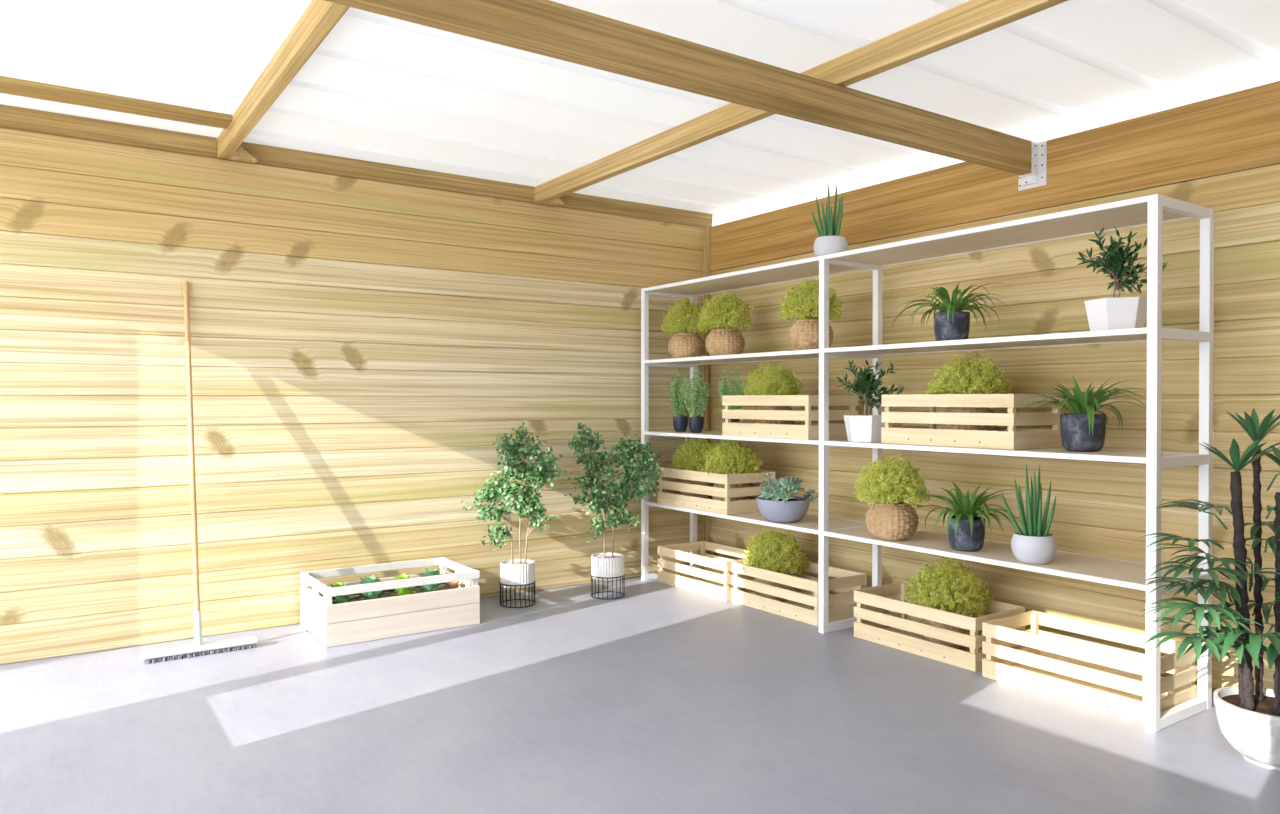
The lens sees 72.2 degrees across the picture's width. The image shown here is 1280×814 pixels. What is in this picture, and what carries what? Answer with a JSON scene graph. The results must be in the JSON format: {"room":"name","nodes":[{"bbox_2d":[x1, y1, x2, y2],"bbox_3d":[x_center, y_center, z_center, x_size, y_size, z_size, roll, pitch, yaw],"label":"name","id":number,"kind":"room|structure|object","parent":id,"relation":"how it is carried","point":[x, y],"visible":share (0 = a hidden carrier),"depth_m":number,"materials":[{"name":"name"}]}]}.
{"room":"greenhouse","nodes":[
{"label":"greenhouse","id":0,"kind":"room"},
{"bbox_2d":[0,128,702,664],"bbox_3d":[-1.632,-0.057,5.111,5.260,2.530,0.060,0,1,-34],"label":"wall","id":1,"kind":"structure","parent":0,"point":[362,349],"depth_m":4.83,"materials":[{"name":"brown wood"}]},
{"bbox_2d":[0,104,216,157],"bbox_3d":[-3.025,-1.369,4.137,1.873,0.111,0.050,0,1,-34],"label":"wall plate","id":2,"kind":"object","parent":1,"relation":"on","point":[11,117],"visible":1,"depth_m":4.37,"materials":[{"name":"brown wood"}]},
{"bbox_2d":[231,142,534,203],"bbox_3d":[-1.450,-1.378,5.220,1.831,0.111,0.050,0,1,-34],"label":"wall plate","id":3,"kind":"object","parent":1,"relation":"on","point":[266,155],"visible":0.76,"depth_m":5.17,"materials":[{"name":"brown wood"}]},
{"bbox_2d":[229,146,257,163],"bbox_3d":[-2.121,-1.368,4.695,0.130,0.097,0.075,0,1,-34],"label":"block","id":4,"kind":"object","parent":3,"relation":"attached to","point":[240,154],"visible":0.73,"depth_m":4.66,"materials":[{"name":"brown wood"}]},
{"bbox_2d":[542,193,712,227],"bbox_3d":[-0.054,-1.386,6.178,1.438,0.111,0.050,0,1,-34],"label":"wall plate","id":5,"kind":"object","parent":1,"relation":"on","point":[576,201],"visible":0.65,"depth_m":6.18,"materials":[{"name":"brown wood"}]},
{"bbox_2d":[544,198,564,206],"bbox_3d":[-0.563,-1.376,5.765,0.130,0.097,0.075,0,1,-34],"label":"block","id":6,"kind":"object","parent":5,"relation":"attached to","point":[557,202],"visible":0.46,"depth_m":5.75,"materials":[{"name":"brown wood"}]},
{"bbox_2d":[703,227,709,553],"bbox_3d":[0.497,-0.067,6.512,0.040,2.528,0.041,0,1,-34],"label":"trim","id":7,"kind":"structure","parent":1,"relation":"attached to","point":[706,231],"depth_m":6.50,"materials":[{"name":"brown wood"}]},
{"bbox_2d":[0,576,1279,813],"bbox_3d":[0.147,1.280,2.498,5.460,0.100,6.520,0,1,-34],"label":"floor","id":8,"kind":"structure","parent":0,"point":[658,697],"depth_m":3.34,"materials":[{"name":"concrete"}]},
{"bbox_2d":[141,281,257,663],"bbox_3d":[-2.239,0.282,4.426,0.510,1.864,0.374,0,1,-34],"label":"push broom","id":9,"kind":"object","parent":8,"relation":"on","point":[199,647],"visible":1,"depth_m":4.37,"materials":[{"name":"brown wood"}]},
{"bbox_2d":[194,611,202,645],"bbox_3d":[-2.173,1.094,4.316,0.038,0.181,0.065,0,1,-34],"label":"socket","id":10,"kind":"object","parent":9,"relation":"attached to","point":[198,641],"depth_m":4.30,"materials":[{"name":"grey plastic"}]},
{"bbox_2d":[300,557,479,646],"bbox_3d":[-1.386,1.062,4.873,0.835,0.297,0.527,0,1,-34],"label":"planter box","id":11,"kind":"object","parent":8,"relation":"on","point":[389,615],"visible":0.86,"depth_m":4.69,"materials":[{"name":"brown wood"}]},
{"bbox_2d":[329,582,345,597],"bbox_3d":[-1.661,1.003,4.809,0.131,0.085,0.132,0,1,-34],"label":"lettuce","id":12,"kind":"object","parent":11,"relation":"on","point":[339,584],"visible":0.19,"depth_m":4.80,"materials":[{"name":"green plant"}]},
{"bbox_2d":[332,594,359,603],"bbox_3d":[-1.556,1.005,4.620,0.158,0.083,0.142,0,1,-34],"label":"cabbage","id":13,"kind":"object","parent":11,"relation":"on","point":[342,598],"visible":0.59,"depth_m":4.60,"materials":[{"name":"green plant"}]},
{"bbox_2d":[360,575,381,583],"bbox_3d":[-1.498,0.995,4.917,0.149,0.099,0.149,0,0,18],"label":"cabbage","id":14,"kind":"object","parent":11,"relation":"on","point":[371,579],"visible":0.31,"depth_m":4.89,"materials":[{"name":"green plant"}]},
{"bbox_2d":[359,590,388,599],"bbox_3d":[-1.442,1.007,4.721,0.144,0.077,0.137,0,1,30],"label":"cabbage","id":15,"kind":"object","parent":11,"relation":"on","point":[374,594],"visible":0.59,"depth_m":4.69,"materials":[{"name":"green plant"}]},
{"bbox_2d":[392,573,410,579],"bbox_3d":[-1.357,1.000,5.014,0.137,0.086,0.149,0,0,-4],"label":"lettuce","id":16,"kind":"object","parent":11,"relation":"on","point":[402,576],"visible":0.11,"depth_m":5.03,"materials":[{"name":"green plant"}]},
{"bbox_2d":[392,587,414,595],"bbox_3d":[-1.292,1.006,4.812,0.130,0.078,0.140,0,0,-8],"label":"lettuce","id":17,"kind":"object","parent":11,"relation":"on","point":[406,590],"visible":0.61,"depth_m":4.79,"materials":[{"name":"green plant"}]},
{"bbox_2d":[415,567,443,576],"bbox_3d":[-1.221,0.987,5.119,0.183,0.111,0.179,0,1,-34],"label":"cabbage","id":18,"kind":"object","parent":11,"relation":"on","point":[429,572],"visible":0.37,"depth_m":5.08,"materials":[{"name":"green plant"}]},
{"bbox_2d":[415,583,445,591],"bbox_3d":[-1.172,1.004,4.902,0.133,0.080,0.144,0,1,24],"label":"cabbage","id":19,"kind":"object","parent":11,"relation":"on","point":[431,587],"visible":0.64,"depth_m":4.87,"materials":[{"name":"green plant"}]},
{"bbox_2d":[445,581,462,588],"bbox_3d":[-1.061,1.010,4.969,0.110,0.066,0.094,0,0,19],"label":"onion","id":20,"kind":"object","parent":11,"relation":"on","point":[452,585],"visible":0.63,"depth_m":4.96,"materials":[{"name":"brown plant"}]},
{"bbox_2d":[461,422,571,607],"bbox_3d":[-0.750,0.650,5.339,0.663,1.113,0.312,0,0,-12],"label":"fig tree","id":21,"kind":"object","parent":8,"relation":"on","point":[514,573],"visible":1,"depth_m":5.33,"materials":[{"name":"green plant"}]},
{"bbox_2d":[563,423,663,599],"bbox_3d":[-0.169,0.651,5.566,0.635,1.108,0.273,0,0,-1],"label":"fig tree","id":22,"kind":"object","parent":8,"relation":"on","point":[605,566],"visible":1,"depth_m":5.56,"materials":[{"name":"green plant"}]},
{"bbox_2d":[658,541,758,600],"bbox_3d":[0.492,1.079,5.852,0.400,0.245,0.730,0,1,-34],"label":"crate","id":23,"kind":"object","parent":8,"relation":"on","point":[711,576],"visible":0.81,"depth_m":5.85,"materials":[{"name":"brown wood"}]},
{"bbox_2d":[731,560,866,625],"bbox_3d":[0.937,1.084,5.251,0.400,0.245,0.730,0,1,-34],"label":"crate","id":24,"kind":"object","parent":8,"relation":"on","point":[801,604],"visible":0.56,"depth_m":5.11,"materials":[{"name":"brown wood"}]},
{"bbox_2d":[742,527,810,601],"bbox_3d":[0.835,0.968,5.407,0.406,0.446,0.408,0,1,39],"label":"bush","id":25,"kind":"object","parent":24,"relation":"in","point":[780,555],"visible":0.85,"depth_m":5.33,"materials":[{"name":"green plant"}]},
{"bbox_2d":[754,571,794,601],"bbox_3d":[0.827,1.102,5.409,0.260,0.178,0.260,0,1,39],"label":"pot","id":26,"kind":"object","parent":25,"relation":"on","point":[783,586],"depth_m":5.31,"materials":[{"name":"beige wood"}]},
{"bbox_2d":[641,194,1213,731],"bbox_3d":[1.164,0.201,4.823,0.466,2.021,3.406,0,1,-34],"label":"shelving unit","id":27,"kind":"object","parent":8,"relation":"on","point":[1152,211],"visible":0.83,"depth_m":3.90,"materials":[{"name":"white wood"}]},
{"bbox_2d":[666,368,692,431],"bbox_3d":[0.283,-0.049,6.031,0.192,0.438,0.209,0,0,-17],"label":"potted herb","id":28,"kind":"object","parent":27,"relation":"on","point":[680,423],"visible":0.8,"depth_m":6.00,"materials":[{"name":"green plant"}]},
{"bbox_2d":[673,416,687,431],"bbox_3d":[0.279,0.117,6.031,0.104,0.105,0.104,0,1,-34],"label":"pot","id":29,"kind":"object","parent":28,"relation":"on","point":[680,423],"depth_m":5.99,"materials":[{"name":"black ceramic"}]},
{"bbox_2d":[661,297,709,357],"bbox_3d":[0.328,-0.544,6.090,0.324,0.442,0.361,0,1,-43],"label":"bush","id":30,"kind":"object","parent":27,"relation":"on","point":[686,343],"visible":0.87,"depth_m":6.01,"materials":[{"name":"green plant"}]},
{"bbox_2d":[668,335,704,357],"bbox_3d":[0.322,-0.412,6.097,0.260,0.178,0.260,0,1,-34],"label":"pot","id":31,"kind":"object","parent":30,"relation":"on","point":[680,346],"depth_m":6.00,"materials":[{"name":"brown wicker"}]},
{"bbox_2d":[679,367,710,432],"bbox_3d":[0.372,-0.047,5.851,0.209,0.438,0.192,0,1,-24],"label":"potted herb","id":32,"kind":"object","parent":27,"relation":"on","point":[696,406],"visible":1,"depth_m":5.81,"materials":[{"name":"green plant"}]},
{"bbox_2d":[688,417,703,432],"bbox_3d":[0.374,0.119,5.848,0.104,0.105,0.104,0,1,-42],"label":"pot","id":33,"kind":"object","parent":32,"relation":"on","point":[696,424],"depth_m":5.81,"materials":[{"name":"black ceramic"}]},
{"bbox_2d":[657,466,774,514],"bbox_3d":[0.489,0.532,5.764,0.400,0.245,0.730,0,1,-34],"label":"crate","id":34,"kind":"object","parent":27,"relation":"on","point":[727,507],"visible":0.72,"depth_m":5.51,"materials":[{"name":"brown wood"}]},
{"bbox_2d":[669,437,718,498],"bbox_3d":[0.385,0.411,5.914,0.382,0.456,0.355,0,0,-4],"label":"bush","id":35,"kind":"object","parent":34,"relation":"in","point":[696,461],"visible":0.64,"depth_m":5.83,"materials":[{"name":"green plant"}]},
{"bbox_2d":[678,479,714,498],"bbox_3d":[0.383,0.549,5.915,0.260,0.178,0.260,0,0,-21],"label":"pot","id":36,"kind":"object","parent":35,"relation":"on","point":[681,480],"depth_m":5.81,"materials":[{"name":"beige wood"}]},
{"bbox_2d":[701,439,765,500],"bbox_3d":[0.596,0.418,5.617,0.419,0.446,0.376,0,0,11],"label":"bush","id":37,"kind":"object","parent":34,"relation":"in","point":[716,459],"visible":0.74,"depth_m":5.53,"materials":[{"name":"green plant"}]},
{"bbox_2d":[712,483,750,500],"bbox_3d":[0.587,0.552,5.619,0.260,0.178,0.260,0,1,-44],"label":"pot","id":38,"kind":"object","parent":37,"relation":"on","point":[716,484],"depth_m":5.53,"materials":[{"name":"beige wood"}]},
{"bbox_2d":[697,291,753,355],"bbox_3d":[0.552,-0.539,5.731,0.381,0.438,0.378,0,1,42],"label":"bush","id":39,"kind":"object","parent":27,"relation":"on","point":[726,339],"visible":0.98,"depth_m":5.63,"materials":[{"name":"green plant"}]},
{"bbox_2d":[705,330,744,355],"bbox_3d":[0.553,-0.409,5.724,0.260,0.178,0.260,0,0,21],"label":"pot","id":40,"kind":"object","parent":39,"relation":"on","point":[718,342],"depth_m":5.63,"materials":[{"name":"brown wicker"}]},
{"bbox_2d":[717,366,748,421],"bbox_3d":[0.596,-0.046,5.711,0.209,0.438,0.192,0,1,30],"label":"potted herb","id":41,"kind":"object","parent":27,"relation":"on","point":[725,390],"visible":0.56,"depth_m":5.70,"materials":[{"name":"green plant"}]},
{"bbox_2d":[724,419,739,421],"bbox_3d":[0.598,0.120,5.717,0.104,0.105,0.104,0,0,12],"label":"pot","id":42,"kind":"object","parent":41,"relation":"on","point":[732,420],"depth_m":5.67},
{"bbox_2d":[756,472,818,522],"bbox_3d":[0.841,0.519,5.079,0.340,0.283,0.316,0,1,-34],"label":"succulent bowl","id":43,"kind":"object","parent":27,"relation":"on","point":[775,504],"visible":1,"depth_m":4.98,"materials":[{"name":"ceramic"}]},
{"bbox_2d":[722,395,857,439],"bbox_3d":[0.877,0.054,5.207,0.400,0.245,0.730,0,1,-34],"label":"crate","id":44,"kind":"object","parent":27,"relation":"on","point":[806,430],"visible":0.87,"depth_m":4.99,"materials":[{"name":"brown wood"}]},
{"bbox_2d":[743,362,805,424],"bbox_3d":[0.820,-0.058,5.321,0.410,0.436,0.368,0,1,-28],"label":"bush","id":45,"kind":"object","parent":44,"relation":"in","point":[778,380],"visible":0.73,"depth_m":5.23,"materials":[{"name":"green plant"}]},
{"bbox_2d":[753,406,794,424],"bbox_3d":[0.812,0.071,5.316,0.260,0.178,0.260,0,1,37],"label":"pot","id":46,"kind":"object","parent":45,"relation":"on","point":[790,422],"depth_m":5.22,"materials":[{"name":"beige wood"}]},
{"bbox_2d":[775,278,842,349],"bbox_3d":[0.978,-0.524,5.041,0.370,0.420,0.382,0,0,-8],"label":"bush","id":47,"kind":"object","parent":27,"relation":"on","point":[804,333],"visible":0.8,"depth_m":4.96,"materials":[{"name":"green plant"}]},
{"bbox_2d":[788,321,833,349],"bbox_3d":[0.982,-0.404,5.048,0.260,0.178,0.260,0,0,-8],"label":"pot","id":48,"kind":"object","parent":47,"relation":"on","point":[803,335],"depth_m":4.95,"materials":[{"name":"brown wicker"}]},
{"bbox_2d":[811,184,847,256],"bbox_3d":[1.052,-1.027,4.850,0.190,0.434,0.186,0,0,6],"label":"aloe","id":49,"kind":"object","parent":27,"relation":"on","point":[829,241],"visible":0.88,"depth_m":4.81,"materials":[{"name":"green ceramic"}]},
{"bbox_2d":[814,236,847,256],"bbox_3d":[1.054,-0.872,4.851,0.186,0.123,0.186,0,1,35],"label":"pot","id":50,"kind":"object","parent":49,"relation":"on","point":[823,245],"depth_m":4.78,"materials":[{"name":"grey ceramic"}]},
{"bbox_2d":[836,358,904,441],"bbox_3d":[1.208,-0.044,4.609,0.327,0.451,0.235,0,1,-24],"label":"potted shrub","id":51,"kind":"object","parent":27,"relation":"on","point":[859,428],"visible":0.96,"depth_m":4.57,"materials":[{"name":"green plant"}]},
{"bbox_2d":[844,415,884,441],"bbox_3d":[1.187,0.113,4.604,0.240,0.138,0.209,0,1,30],"label":"pot","id":52,"kind":"object","parent":51,"relation":"on","point":[859,428],"depth_m":4.52,"materials":[{"name":"white ceramic"}]},
{"bbox_2d":[853,453,931,540],"bbox_3d":[1.273,0.449,4.433,0.366,0.434,0.394,0,0,-9],"label":"potted plant","id":53,"kind":"object","parent":27,"relation":"on","point":[885,519],"visible":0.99,"depth_m":4.35,"materials":[{"name":"green plant"}]},
{"bbox_2d":[865,502,918,540],"bbox_3d":[1.274,0.577,4.438,0.260,0.178,0.260,0,0,1],"label":"pot","id":54,"kind":"object","parent":53,"relation":"on","point":[885,520],"depth_m":4.35,"materials":[{"name":"brown wicker"}]},
{"bbox_2d":[893,283,1009,340],"bbox_3d":[1.521,-0.458,4.275,0.479,0.299,0.624,0,0,-6],"label":"spider plant","id":55,"kind":"object","parent":27,"relation":"on","point":[951,322],"visible":0.94,"depth_m":4.21,"materials":[{"name":"green plant"}]},
{"bbox_2d":[901,482,1024,551],"bbox_3d":[1.545,0.514,4.107,0.560,0.310,0.527,0,1,-34],"label":"spider plant","id":56,"kind":"object","parent":27,"relation":"on","point":[966,530],"visible":0.97,"depth_m":4.05,"materials":[{"name":"green plant"}]},
{"bbox_2d":[881,394,1063,449],"bbox_3d":[1.591,0.061,4.249,0.400,0.245,0.730,0,1,-34],"label":"crate","id":57,"kind":"object","parent":27,"relation":"on","point":[1010,438],"visible":0.9,"depth_m":4.04,"materials":[{"name":"brown wood"}]},
{"bbox_2d":[924,353,1012,430],"bbox_3d":[1.590,-0.046,4.256,0.409,0.429,0.410,0,0,8],"label":"bush","id":58,"kind":"object","parent":57,"relation":"in","point":[987,382],"visible":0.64,"depth_m":4.17,"materials":[{"name":"green plant"}]},
{"bbox_2d":[941,407,996,430],"bbox_3d":[1.593,0.080,4.251,0.260,0.178,0.260,0,0,8],"label":"pot","id":59,"kind":"object","parent":58,"relation":"on","point":[950,409],"depth_m":4.16,"materials":[{"name":"beige wood"}]},
{"bbox_2d":[1001,463,1056,563],"bbox_3d":[1.702,0.459,3.798,0.189,0.425,0.182,0,0,-15],"label":"aloe","id":60,"kind":"object","parent":27,"relation":"on","point":[1034,545],"visible":1,"depth_m":3.77,"materials":[{"name":"green plant"}]},
{"bbox_2d":[1011,532,1056,563],"bbox_3d":[1.705,0.611,3.800,0.182,0.120,0.182,0,0,13],"label":"pot","id":61,"kind":"object","parent":60,"relation":"on","point":[1028,547],"depth_m":3.74,"materials":[{"name":"white ceramic"}]},
{"bbox_2d":[1014,376,1146,451],"bbox_3d":[1.921,0.029,3.724,0.583,0.319,0.538,0,1,-34],"label":"spider plant","id":62,"kind":"object","parent":27,"relation":"on","point":[1083,430],"visible":0.99,"depth_m":3.69,"materials":[{"name":"green plant"}]},
{"bbox_2d":[1076,227,1168,330],"bbox_3d":[1.987,-0.528,3.624,0.324,0.451,0.242,0,1,-26],"label":"potted shrub","id":63,"kind":"object","parent":27,"relation":"on","point":[1114,313],"visible":0.94,"depth_m":3.58,"materials":[{"name":"white ceramic"}]},
{"bbox_2d":[1084,297,1146,330],"bbox_3d":[1.964,-0.372,3.618,0.240,0.138,0.209,0,0,17],"label":"pot","id":64,"kind":"object","parent":63,"relation":"on","point":[1114,313],"depth_m":3.54,"materials":[{"name":"white ceramic"}]},
{"bbox_2d":[854,581,1025,671],"bbox_3d":[1.499,1.091,4.445,0.400,0.245,0.730,0,1,-34],"label":"crate","id":65,"kind":"object","parent":8,"relation":"on","point":[903,630],"visible":0.81,"depth_m":4.33,"materials":[{"name":"brown wood"}]},
{"bbox_2d":[905,556,994,649],"bbox_3d":[1.527,0.969,4.396,0.387,0.460,0.431,0,1,-43],"label":"bush","id":66,"kind":"object","parent":65,"relation":"in","point":[940,579],"visible":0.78,"depth_m":4.31,"materials":[{"name":"green plant"}]},
{"bbox_2d":[920,608,969,649],"bbox_3d":[1.534,1.110,4.391,0.260,0.178,0.260,0,0,10],"label":"pot","id":67,"kind":"object","parent":66,"relation":"on","point":[924,621],"depth_m":4.29,"materials":[{"name":"beige wood"}]},
{"bbox_2d":[982,610,1197,723],"bbox_3d":[1.917,1.096,3.777,0.400,0.245,0.730,0,1,-34],"label":"crate","id":68,"kind":"object","parent":8,"relation":"on","point":[1101,677],"visible":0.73,"depth_m":3.71,"materials":[{"name":"brown wood"}]},
{"bbox_2d":[1140,408,1279,769],"bbox_3d":[2.072,0.611,3.027,0.608,1.228,0.571,0,1,27],"label":"potted palm","id":69,"kind":"object","parent":8,"relation":"on","point":[1248,716],"visible":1,"depth_m":3.02,"materials":[{"name":"plant"}]},
{"bbox_2d":[1213,686,1279,769],"bbox_3d":[2.189,1.123,3.038,0.342,0.204,0.342,0,1,-34],"label":"pot","id":70,"kind":"object","parent":69,"relation":"on","point":[1251,726],"depth_m":2.99,"materials":[{"name":"ceramic"}]},
{"bbox_2d":[0,0,1279,213],"bbox_3d":[0.092,-1.434,2.384,5.525,0.040,6.872,0,1,-34],"label":"ceiling","id":71,"kind":"structure","parent":0,"point":[378,88],"depth_m":3.77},
{"bbox_2d":[0,76,231,128],"bbox_3d":[-2.815,-1.412,3.831,1.873,0.027,0.168,0,1,-34],"label":"batten","id":72,"kind":"object","parent":71,"relation":"attached to","point":[12,86],"visible":1,"depth_m":4.05,"materials":[{"name":"brown wood"}]},
{"bbox_2d":[713,50,1279,218],"bbox_3d":[2.549,-1.471,4.063,0.422,0.001,6.815,0,1,-34],"label":"trim","id":73,"kind":"structure","parent":71,"relation":"attached to","point":[1167,97],"depth_m":4.55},
{"bbox_2d":[710,164,1279,692],"bbox_3d":[2.323,0.117,3.947,0.060,2.201,6.460,0,1,-34],"label":"wall","id":74,"kind":"structure","parent":0,"point":[1100,510],"depth_m":4.24,"materials":[{"name":"brown wood"}]},
{"bbox_2d":[710,81,1279,271],"bbox_3d":[2.320,-1.147,3.935,0.068,0.329,6.460,0,1,-34],"label":"wooden beam","id":75,"kind":"structure","parent":74,"relation":"attached to","point":[1240,130],"depth_m":4.28,"materials":[{"name":"brown wood"}]},
{"bbox_2d":[1018,141,1046,190],"bbox_3d":[1.942,-1.205,4.376,0.056,0.216,0.150,0,1,-34],"label":"hanger","id":76,"kind":"object","parent":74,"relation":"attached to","point":[1037,177],"visible":1,"depth_m":4.35,"materials":[{"name":"metal"}]},
{"bbox_2d":[324,0,1031,174],"bbox_3d":[-0.176,-1.225,2.923,5.192,0.157,0.060,0,1,-34],"label":"ceiling beam","id":77,"kind":"structure","parent":76,"relation":"attached to","point":[548,28],"depth_m":3.15,"materials":[{"name":"brown wood"}]},
{"bbox_2d":[217,0,349,159],"bbox_3d":[-0.419,-1.354,2.051,0.055,0.109,6.460,0,1,-34],"label":"rafter","id":78,"kind":"object","parent":77,"relation":"on","point":[320,17],"visible":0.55,"depth_m":3.48,"materials":[{"name":"brown wood"}]},
{"bbox_2d":[534,0,1067,204],"bbox_3d":[1.138,-1.363,3.121,0.055,0.109,6.460,0,1,-34],"label":"rafter","id":79,"kind":"object","parent":77,"relation":"on","point":[972,18],"visible":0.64,"depth_m":3.52,"materials":[{"name":"brown wood"}]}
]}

